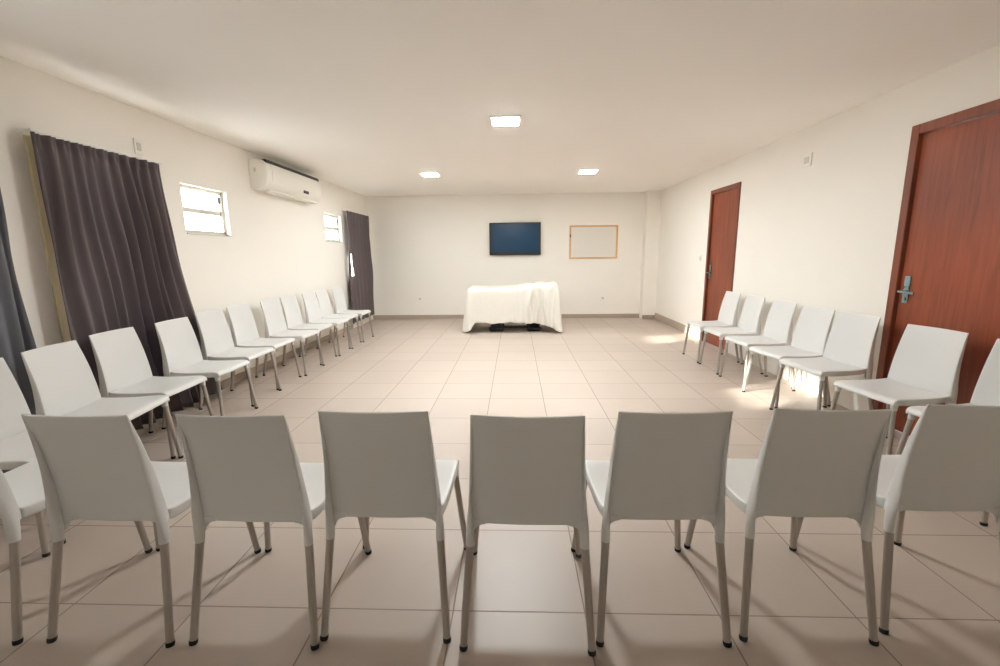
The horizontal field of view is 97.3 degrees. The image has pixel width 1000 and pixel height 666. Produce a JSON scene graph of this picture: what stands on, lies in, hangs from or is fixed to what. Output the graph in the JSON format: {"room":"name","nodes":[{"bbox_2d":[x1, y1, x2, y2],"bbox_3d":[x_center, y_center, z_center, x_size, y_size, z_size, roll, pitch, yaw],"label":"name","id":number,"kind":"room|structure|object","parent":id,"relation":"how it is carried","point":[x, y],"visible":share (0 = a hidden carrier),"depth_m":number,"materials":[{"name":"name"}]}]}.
{"room":"meeting room","nodes":[
{"label":"meeting room","id":0,"kind":"room"},
{"bbox_2d":[0,56,372,380],"bbox_3d":[-2.998,-0.586,3.896,0.160,2.540,11.190,0,10,2],"label":"wall","id":1,"kind":"structure","parent":0,"point":[277,247],"depth_m":4.21,"materials":[{"name":"paint"}]},
{"bbox_2d":[0,189,36,472],"bbox_3d":[-2.903,-0.127,2.393,0.130,2.106,0.564,0,10,2],"label":"curtain","id":2,"kind":"object","parent":1,"relation":"hanging from","point":[16,335],"visible":0.35,"depth_m":2.60,"materials":[{"name":"grey fabric"}]},
{"bbox_2d":[23,135,70,342],"bbox_3d":[-2.988,-0.393,3.357,0.136,1.870,0.938,0,10,2],"label":"window","id":3,"kind":"structure","parent":1,"relation":"in","point":[47,240],"depth_m":2.86,"materials":[{"name":"beige paint"}]},
{"bbox_2d":[15,128,222,429],"bbox_3d":[-2.852,-0.337,3.559,0.153,2.106,1.421,0,10,2],"label":"curtain","id":4,"kind":"object","parent":1,"relation":"hanging from","point":[118,263],"visible":0.77,"depth_m":3.23,"materials":[{"name":"grey fabric"}]},
{"bbox_2d":[133,138,142,154],"bbox_3d":[-2.925,-1.507,3.560,0.016,0.120,0.075,0,10,2],"label":"wall switch","id":5,"kind":"object","parent":1,"relation":"attached to","point":[137,143],"visible":1,"depth_m":3.55,"materials":[{"name":"white plastic"}]},
{"bbox_2d":[180,184,231,236],"bbox_3d":[-2.953,-1.202,4.374,0.122,0.457,0.650,0,10,2],"label":"window","id":6,"kind":"structure","parent":1,"relation":"in","point":[219,213],"depth_m":4.47,"materials":[{"name":"white paint"}]},
{"bbox_2d":[248,159,320,203],"bbox_3d":[-2.748,-1.948,5.761,0.220,0.355,1.443,0,10,2],"label":"air conditioner","id":7,"kind":"object","parent":1,"relation":"attached to","point":[266,176],"visible":1,"depth_m":5.42,"materials":[{"name":"plastic"}]},
{"bbox_2d":[262,159,318,181],"bbox_3d":[-2.731,-2.101,5.734,0.138,0.043,1.380,0,10,2],"label":"grille","id":8,"kind":"object","parent":7,"relation":"attached to","point":[264,161],"depth_m":5.55,"materials":[{"name":"plastic"}]},
{"bbox_2d":[265,190,317,202],"bbox_3d":[-2.712,-1.787,5.790,0.068,0.016,1.280,0,10,2],"label":"vent","id":9,"kind":"object","parent":7,"relation":"attached to","point":[279,192],"depth_m":5.74,"materials":[{"name":"white plastic"}]},
{"bbox_2d":[220,324,352,388],"bbox_3d":[-2.825,0.238,6.240,0.012,0.085,4.100,0,10,2],"label":"baseboard","id":10,"kind":"structure","parent":1,"relation":"attached to","point":[225,383],"depth_m":5.60,"materials":[{"name":"tile"}]},
{"bbox_2d":[324,213,342,242],"bbox_3d":[-2.848,-1.759,7.411,0.122,0.457,0.670,0,10,2],"label":"window","id":11,"kind":"structure","parent":1,"relation":"in","point":[335,228],"depth_m":7.63,"materials":[{"name":"white paint"}]},
{"bbox_2d":[342,209,374,323],"bbox_3d":[-2.694,-1.280,8.473,0.131,2.021,1.380,0,10,2],"label":"curtain","id":12,"kind":"object","parent":1,"relation":"hanging from","point":[361,283],"visible":0.95,"depth_m":8.43,"materials":[{"name":"grey fabric"}]},
{"bbox_2d":[0,318,999,665],"bbox_3d":[0.055,0.709,4.025,6.240,0.120,11.190,0,10,2],"label":"floor","id":13,"kind":"structure","parent":0,"point":[808,607],"depth_m":1.94,"materials":[{"name":"tile"}]},
{"bbox_2d":[0,358,50,557],"bbox_3d":[-2.350,0.574,2.187,0.524,0.852,0.504,-1,10,-1],"label":"dining chair","id":14,"kind":"object","parent":13,"relation":"on","point":[16,448],"visible":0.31,"depth_m":2.24,"materials":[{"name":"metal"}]},
{"bbox_2d":[0,460,152,645],"bbox_3d":[-1.911,0.644,1.770,0.504,0.852,0.524,1,10,8],"label":"dining chair","id":15,"kind":"object","parent":13,"relation":"on","point":[21,487],"visible":0.51,"depth_m":1.58,"materials":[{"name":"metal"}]},
{"bbox_2d":[21,340,183,458],"bbox_3d":[-2.403,0.487,2.677,0.524,0.852,0.504,-2,10,-7],"label":"dining chair","id":16,"kind":"object","parent":13,"relation":"on","point":[62,380],"visible":0.71,"depth_m":2.64,"materials":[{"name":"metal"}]},
{"bbox_2d":[21,414,260,647],"bbox_3d":[-1.378,0.645,1.737,0.504,0.852,0.524,0,10,3],"label":"dining chair","id":17,"kind":"object","parent":13,"relation":"on","point":[91,467],"visible":0.87,"depth_m":1.53,"materials":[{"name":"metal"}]},
{"bbox_2d":[89,327,213,458],"bbox_3d":[-2.487,0.401,3.162,0.524,0.852,0.504,-1,10,-1],"label":"dining chair","id":18,"kind":"object","parent":13,"relation":"on","point":[123,367],"visible":0.92,"depth_m":3.11,"materials":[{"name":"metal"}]},
{"bbox_2d":[154,317,257,428],"bbox_3d":[-2.449,0.309,3.668,0.524,0.852,0.504,-1,10,0],"label":"dining chair","id":19,"kind":"object","parent":13,"relation":"on","point":[181,353],"visible":0.95,"depth_m":3.62,"materials":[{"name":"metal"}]},
{"bbox_2d":[195,309,281,406],"bbox_3d":[-2.506,0.214,4.202,0.524,0.852,0.504,0,10,2],"label":"dining chair","id":20,"kind":"object","parent":13,"relation":"on","point":[217,343],"visible":0.91,"depth_m":4.17,"materials":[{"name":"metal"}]},
{"bbox_2d":[226,303,301,389],"bbox_3d":[-2.524,0.127,4.690,0.524,0.852,0.504,0,10,2],"label":"dining chair","id":21,"kind":"object","parent":13,"relation":"on","point":[244,330],"visible":0.82,"depth_m":4.67,"materials":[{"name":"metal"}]},
{"bbox_2d":[175,414,371,650],"bbox_3d":[-0.859,0.642,1.721,0.504,0.852,0.524,0,10,3],"label":"dining chair","id":22,"kind":"object","parent":13,"relation":"on","point":[240,468],"visible":0.91,"depth_m":1.51,"materials":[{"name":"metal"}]},
{"bbox_2d":[260,299,324,375],"bbox_3d":[-2.466,0.034,5.205,0.524,0.852,0.504,0,10,2],"label":"dining chair","id":23,"kind":"object","parent":13,"relation":"on","point":[274,321],"visible":0.92,"depth_m":5.15,"materials":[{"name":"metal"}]},
{"bbox_2d":[280,295,336,364],"bbox_3d":[-2.490,-0.055,5.698,0.524,0.852,0.504,0,10,2],"label":"dining chair","id":24,"kind":"object","parent":13,"relation":"on","point":[290,307],"visible":0.82,"depth_m":5.69,"materials":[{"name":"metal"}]},
{"bbox_2d":[302,292,352,355],"bbox_3d":[-2.433,-0.142,6.178,0.524,0.852,0.504,0,10,2],"label":"dining chair","id":25,"kind":"object","parent":13,"relation":"on","point":[312,309],"visible":0.88,"depth_m":6.13,"materials":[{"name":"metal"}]},
{"bbox_2d":[315,289,361,348],"bbox_3d":[-2.457,-0.227,6.652,0.524,0.852,0.504,0,10,2],"label":"dining chair","id":26,"kind":"object","parent":13,"relation":"on","point":[324,303],"visible":0.79,"depth_m":6.65,"materials":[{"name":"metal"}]},
{"bbox_2d":[331,287,373,341],"bbox_3d":[-2.401,-0.312,7.123,0.524,0.852,0.504,0,10,2],"label":"dining chair","id":27,"kind":"object","parent":13,"relation":"on","point":[338,297],"visible":0.91,"depth_m":7.08,"materials":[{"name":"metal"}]},
{"bbox_2d":[318,411,465,643],"bbox_3d":[-0.404,0.634,1.738,0.504,0.852,0.524,0,10,2],"label":"dining chair","id":28,"kind":"object","parent":13,"relation":"on","point":[379,465],"visible":0.98,"depth_m":1.53,"materials":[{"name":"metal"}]},
{"bbox_2d":[489,323,541,331],"bbox_3d":[0.240,-0.444,8.015,1.500,0.734,0.840,0,10,2],"label":"folding table","id":29,"kind":"object","parent":13,"relation":"on","point":[499,327],"visible":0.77,"depth_m":7.77,"materials":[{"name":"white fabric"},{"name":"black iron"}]},
{"bbox_2d":[462,281,562,332],"bbox_3d":[0.230,-0.504,8.005,1.783,0.834,1.196,0,10,2],"label":"tablecloth","id":30,"kind":"object","parent":29,"relation":"on","point":[539,302],"visible":1,"depth_m":7.53,"materials":[{"name":"white fabric"}]},
{"bbox_2d":[459,414,595,656],"bbox_3d":[0.102,0.638,1.687,0.504,0.852,0.524,0,10,3],"label":"dining chair","id":31,"kind":"object","parent":13,"relation":"on","point":[524,470],"visible":1,"depth_m":1.47,"materials":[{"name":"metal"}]},
{"bbox_2d":[571,411,732,647],"bbox_3d":[0.570,0.629,1.707,0.504,0.852,0.524,0,10,1],"label":"dining chair","id":32,"kind":"object","parent":13,"relation":"on","point":[661,466],"visible":0.94,"depth_m":1.50,"materials":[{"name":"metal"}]},
{"bbox_2d":[682,291,740,362],"bbox_3d":[2.696,-0.091,5.584,0.524,0.852,0.504,0,10,2],"label":"dining chair","id":33,"kind":"object","parent":13,"relation":"on","point":[727,317],"visible":0.91,"depth_m":5.52,"materials":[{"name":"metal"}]},
{"bbox_2d":[699,295,764,374],"bbox_3d":[2.678,0.003,5.063,0.524,0.852,0.504,0,10,2],"label":"dining chair","id":34,"kind":"object","parent":13,"relation":"on","point":[749,324],"visible":0.94,"depth_m":5.00,"materials":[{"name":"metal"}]},
{"bbox_2d":[719,299,796,388],"bbox_3d":[2.659,0.101,4.522,0.524,0.852,0.504,-1,10,0],"label":"dining chair","id":35,"kind":"object","parent":13,"relation":"on","point":[777,331],"visible":0.94,"depth_m":4.48,"materials":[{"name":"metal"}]},
{"bbox_2d":[684,408,892,646],"bbox_3d":[1.089,0.622,1.713,0.504,0.852,0.524,0,10,3],"label":"dining chair","id":36,"kind":"object","parent":13,"relation":"on","point":[810,463],"visible":0.9,"depth_m":1.51,"materials":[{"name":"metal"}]},
{"bbox_2d":[742,305,834,408],"bbox_3d":[2.631,0.195,4.001,0.524,0.852,0.504,-1,10,-3],"label":"dining chair","id":37,"kind":"object","parent":13,"relation":"on","point":[812,330],"visible":0.87,"depth_m":3.97,"materials":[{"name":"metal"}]},
{"bbox_2d":[769,312,880,409],"bbox_3d":[2.615,0.280,3.529,0.524,0.852,0.504,-2,10,-7],"label":"dining chair","id":38,"kind":"object","parent":13,"relation":"on","point":[850,345],"visible":0.94,"depth_m":3.49,"materials":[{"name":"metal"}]},
{"bbox_2d":[797,404,999,634],"bbox_3d":[1.600,0.612,1.740,0.504,0.852,0.524,0,10,2],"label":"dining chair","id":39,"kind":"object","parent":13,"relation":"on","point":[950,459],"visible":0.77,"depth_m":1.53,"materials":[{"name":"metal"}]},
{"bbox_2d":[830,324,968,454],"bbox_3d":[2.593,0.395,2.889,0.524,0.852,0.504,-2,10,-6],"label":"dining chair","id":40,"kind":"object","parent":13,"relation":"on","point":[925,367],"visible":0.94,"depth_m":2.84,"materials":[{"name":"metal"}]},
{"bbox_2d":[895,339,999,526],"bbox_3d":[2.615,0.488,2.366,0.524,0.852,0.504,-2,10,-6],"label":"dining chair","id":41,"kind":"object","parent":13,"relation":"on","point":[986,392],"visible":0.41,"depth_m":2.50,"materials":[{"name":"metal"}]},
{"bbox_2d":[0,0,999,195],"bbox_3d":[0.026,-1.924,3.552,6.240,0.150,11.190,0,10,2],"label":"ceiling","id":42,"kind":"structure","parent":0,"point":[363,97],"depth_m":2.91,"materials":[{"name":"paint"}]},
{"bbox_2d":[419,172,439,176],"bbox_3d":[-1.049,-2.376,6.603,0.270,0.016,0.270,0,10,2],"label":"recessed light","id":43,"kind":"object","parent":42,"relation":"in","point":[426,174],"visible":1,"depth_m":6.55,"materials":[{"name":"white plastic"}]},
{"bbox_2d":[422,173,438,176],"bbox_3d":[-1.049,-2.376,6.603,0.230,0.014,0.230,0,10,2],"label":"diffuser","id":44,"kind":"object","parent":43,"relation":"attached to","point":[423,174],"depth_m":6.55,"materials":[{"name":"white plastic"}]},
{"bbox_2d":[490,115,520,125],"bbox_3d":[0.051,-1.917,3.984,0.270,0.016,0.270,0,10,2],"label":"recessed light","id":45,"kind":"object","parent":42,"relation":"in","point":[515,120],"visible":1,"depth_m":3.94,"materials":[{"name":"white plastic"}]},
{"bbox_2d":[492,117,517,125],"bbox_3d":[0.051,-1.917,3.984,0.230,0.014,0.230,0,10,2],"label":"diffuser","id":46,"kind":"object","parent":45,"relation":"attached to","point":[496,121],"depth_m":3.97,"materials":[{"name":"white plastic"}]},
{"bbox_2d":[578,169,598,173],"bbox_3d":[1.299,-2.383,6.501,0.270,0.016,0.270,0,10,2],"label":"recessed light","id":47,"kind":"object","parent":42,"relation":"in","point":[584,171],"visible":1,"depth_m":6.45,"materials":[{"name":"white plastic"}]},
{"bbox_2d":[579,170,596,173],"bbox_3d":[1.299,-2.383,6.501,0.230,0.014,0.230,0,10,2],"label":"diffuser","id":48,"kind":"object","parent":47,"relation":"attached to","point":[580,171],"depth_m":6.45,"materials":[{"name":"white plastic"}]},
{"bbox_2d":[366,192,644,314],"bbox_3d":[0.227,-1.576,9.214,5.920,2.540,0.160,0,10,2],"label":"wall","id":49,"kind":"structure","parent":0,"point":[433,248],"depth_m":9.13,"materials":[{"name":"paint"}]},
{"bbox_2d":[373,314,654,318],"bbox_3d":[0.228,-0.334,9.243,5.908,0.085,0.222,0,10,2],"label":"baseboard","id":50,"kind":"structure","parent":49,"relation":"attached to","point":[562,315],"depth_m":9.34,"materials":[{"name":"tile"}]},
{"bbox_2d":[489,222,540,254],"bbox_3d":[0.309,-1.929,9.022,1.050,0.650,0.088,0,10,2],"label":"television","id":51,"kind":"object","parent":49,"relation":"attached to","point":[514,238],"visible":1,"depth_m":8.98,"materials":[{"name":"black plastic"}]},
{"bbox_2d":[569,225,617,258],"bbox_3d":[1.915,-1.860,9.005,0.980,0.670,0.036,0,10,2],"label":"whiteboard","id":52,"kind":"object","parent":49,"relation":"attached to","point":[585,241],"visible":1,"depth_m":9.00,"materials":[{"name":"ceramic"}]},
{"bbox_2d":[639,190,661,318],"bbox_3d":[3.044,-1.556,8.933,0.270,2.540,0.210,0,10,2],"label":"wall","id":53,"kind":"structure","parent":0,"point":[652,199],"depth_m":8.84,"materials":[{"name":"paint"}]},
{"bbox_2d":[655,44,999,409],"bbox_3d":[3.079,-0.614,3.683,0.160,2.540,11.190,0,10,2],"label":"wall","id":54,"kind":"structure","parent":0,"point":[823,234],"depth_m":4.10,"materials":[{"name":"paint"}]},
{"bbox_2d":[655,313,695,337],"bbox_3d":[3.146,-0.170,8.009,0.014,0.135,2.068,0,10,2],"label":"baseboard","id":55,"kind":"structure","parent":54,"relation":"attached to","point":[681,327],"depth_m":7.86,"materials":[{"name":"tile"}]},
{"bbox_2d":[701,182,741,351],"bbox_3d":[3.111,-0.902,6.189,0.150,2.220,0.855,0,10,2],"label":"door","id":56,"kind":"structure","parent":54,"relation":"in","point":[724,201],"depth_m":6.20,"materials":[{"name":"red wood"}]},
{"bbox_2d":[802,152,812,167],"bbox_3d":[3.007,-1.691,4.310,0.018,0.120,0.130,0,10,2],"label":"wall switch","id":57,"kind":"object","parent":54,"relation":"attached to","point":[807,159],"visible":1,"depth_m":4.30,"materials":[{"name":"white plastic"}]},
{"bbox_2d":[873,99,999,435],"bbox_3d":[2.996,-0.300,2.847,0.150,2.220,1.040,0,10,2],"label":"door","id":58,"kind":"structure","parent":54,"relation":"in","point":[945,272],"depth_m":2.91,"materials":[{"name":"red wood"}]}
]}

